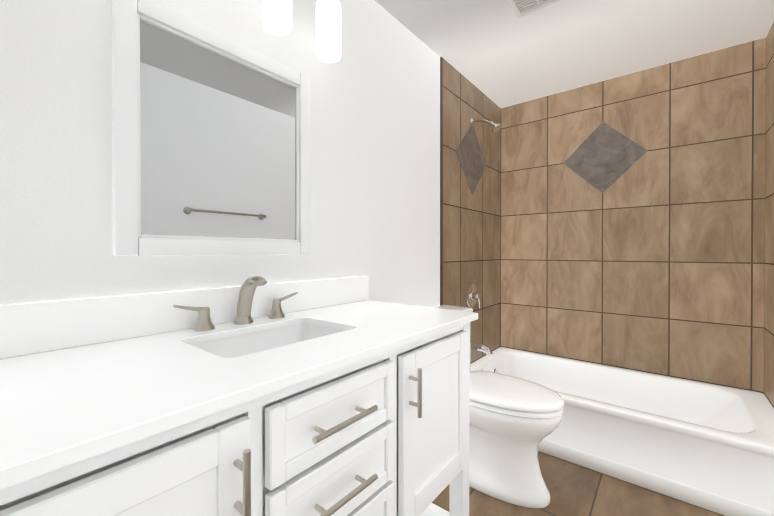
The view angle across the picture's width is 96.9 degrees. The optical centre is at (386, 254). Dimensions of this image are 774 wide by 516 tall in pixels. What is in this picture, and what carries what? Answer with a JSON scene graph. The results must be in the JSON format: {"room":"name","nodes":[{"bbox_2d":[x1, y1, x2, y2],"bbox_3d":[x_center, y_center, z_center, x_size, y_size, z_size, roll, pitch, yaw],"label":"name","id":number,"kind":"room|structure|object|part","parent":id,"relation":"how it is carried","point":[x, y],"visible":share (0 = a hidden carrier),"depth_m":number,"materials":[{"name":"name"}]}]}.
{"room":"bathroom","nodes":[
{"label":"bathroom","id":0,"kind":"room"},
{"bbox_2d":[0,0,439,307],"bbox_3d":[-0.190,-0.044,1.558,0.100,2.330,3.693,0,0,39],"label":"wall","id":1,"kind":"structure","parent":0,"point":[375,153],"depth_m":1.11,"materials":[{"name":"paint"}]},
{"bbox_2d":[112,0,310,255],"bbox_3d":[-0.489,-0.334,1.083,0.028,0.675,0.600,0,0,39],"label":"mirror","id":2,"kind":"object","parent":1,"relation":"attached to","point":[211,141],"visible":0.98,"depth_m":1.01,"materials":[{"name":"grey mirror"}]},
{"bbox_2d":[262,0,292,34],"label":"sconce","id":3,"kind":"object","parent":1,"relation":"attached to","point":[277,17],"depth_m":1.07,"materials":[{"name":"white glass"}]},
{"bbox_2d":[316,0,341,62],"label":"sconce","id":4,"kind":"object","parent":1,"relation":"attached to","point":[328,12],"depth_m":1.22,"materials":[{"name":"white glass"}]},
{"bbox_2d":[440,57,442,305],"bbox_3d":[0.337,-0.048,2.119,0.010,2.330,0.022,0,0,39],"label":"trim","id":5,"kind":"structure","parent":1,"relation":"attached to","point":[441,180],"depth_m":2.11,"materials":[{"name":"brown"}]},
{"bbox_2d":[443,58,500,362],"bbox_3d":[0.650,-0.050,2.502,0.011,2.330,0.968,0,0,39],"label":"tile","id":6,"kind":"structure","parent":1,"relation":"attached to","point":[471,205],"depth_m":2.45,"materials":[{"name":"brown tile"}]},
{"bbox_2d":[466,284,480,308],"bbox_3d":[0.629,0.296,2.420,0.068,0.171,0.170,0,0,39],"label":"shower valve","id":7,"kind":"object","parent":6,"relation":"attached to","point":[472,295],"visible":1,"depth_m":2.41,"materials":[{"name":"silver metal"}]},
{"bbox_2d":[471,341,492,355],"bbox_3d":[0.663,0.661,2.394,0.155,0.080,0.060,0,0,39],"label":"tub spout","id":8,"kind":"object","parent":6,"relation":"attached to","point":[476,346],"visible":0.96,"depth_m":2.38,"materials":[{"name":"silver metal"}]},
{"bbox_2d":[470,118,500,133],"bbox_3d":[0.684,-0.894,2.368,0.211,0.141,0.072,0,0,39],"label":"shower head","id":9,"kind":"object","parent":6,"relation":"attached to","point":[496,128],"visible":1,"depth_m":2.34},
{"bbox_2d":[375,0,773,107],"bbox_3d":[0.439,-1.256,1.040,1.720,0.100,3.693,0,0,39],"label":"ceiling","id":10,"kind":"structure","parent":0,"point":[499,53],"depth_m":1.90,"materials":[{"name":"white paint"}]},
{"bbox_2d":[507,0,559,17],"bbox_3d":[0.679,-1.200,1.581,0.220,0.018,0.225,0,0,39],"label":"ceiling vent","id":11,"kind":"object","parent":10,"relation":"in","point":[520,8],"visible":0.96,"depth_m":1.65,"materials":[{"name":"grey plastic"}]},
{"bbox_2d":[432,451,723,515],"bbox_3d":[0.439,1.173,1.054,1.720,0.100,3.693,0,0,39],"label":"floor","id":12,"kind":"structure","parent":0,"point":[575,489],"depth_m":1.56,"materials":[{"name":"tile"}]},
{"bbox_2d":[0,276,477,515],"bbox_3d":[-0.289,0.595,0.895,0.580,1.058,1.318,0,0,39],"label":"bathroom vanity","id":13,"kind":"object","parent":12,"relation":"on","point":[260,396],"visible":1,"depth_m":0.71,"materials":[{"name":"white paint"}]},
{"bbox_2d":[173,276,297,331],"bbox_3d":[-0.417,0.139,1.042,0.134,0.148,0.392,0,0,39],"label":"faucet","id":14,"kind":"object","parent":13,"relation":"on","point":[254,305],"depth_m":1.04,"materials":[{"name":"silver metal"}]},
{"bbox_2d":[432,305,563,507],"bbox_3d":[0.487,0.717,1.725,0.729,0.805,0.450,0,0,39],"label":"toilet","id":15,"kind":"object","parent":12,"relation":"on","point":[514,422],"visible":0.58,"depth_m":1.55,"materials":[{"name":"white ceramic"}]},
{"bbox_3d":[0.560,0.909,1.667,0.532,0.422,0.366,0,0,39],"label":"bowl","id":16,"kind":"part","parent":15,"relation":"part of","materials":[{"name":"white ceramic"}]},
{"bbox_3d":[0.568,0.664,1.660,0.522,0.057,0.374,0,0,39],"label":"lid","id":17,"kind":"part","parent":15,"relation":"part of","materials":[{"name":"white ceramic"}]},
{"bbox_2d":[471,347,773,515],"bbox_3d":[1.287,0.948,2.096,1.501,0.340,0.784,0,0,39],"label":"bathtub","id":18,"kind":"object","parent":12,"relation":"on","point":[708,446],"visible":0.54,"depth_m":1.73,"materials":[{"name":"white ceramic"}]},
{"bbox_3d":[1.572,-0.049,2.441,1.520,2.330,0.100,0,0,39],"label":"wall","id":19,"kind":"structure","parent":0,"visible":0},
{"bbox_2d":[500,38,765,393],"bbox_3d":[1.537,-0.049,2.398,1.504,2.330,0.011,0,0,39],"label":"tile","id":20,"kind":"structure","parent":19,"relation":"attached to","point":[632,221],"depth_m":2.26,"materials":[{"name":"brown tile"}]},
{"bbox_3d":[1.067,-0.039,0.536,0.100,2.330,3.693,0,0,39],"label":"wall","id":21,"kind":"structure","parent":0,"visible":0},
{"bbox_2d":[764,22,773,407],"bbox_3d":[1.869,-0.045,1.611,0.011,2.330,0.813,0,0,39],"label":"tile","id":22,"kind":"structure","parent":21,"relation":"attached to","point":[769,293],"depth_m":1.84,"materials":[{"name":"brown tile"}]}
]}

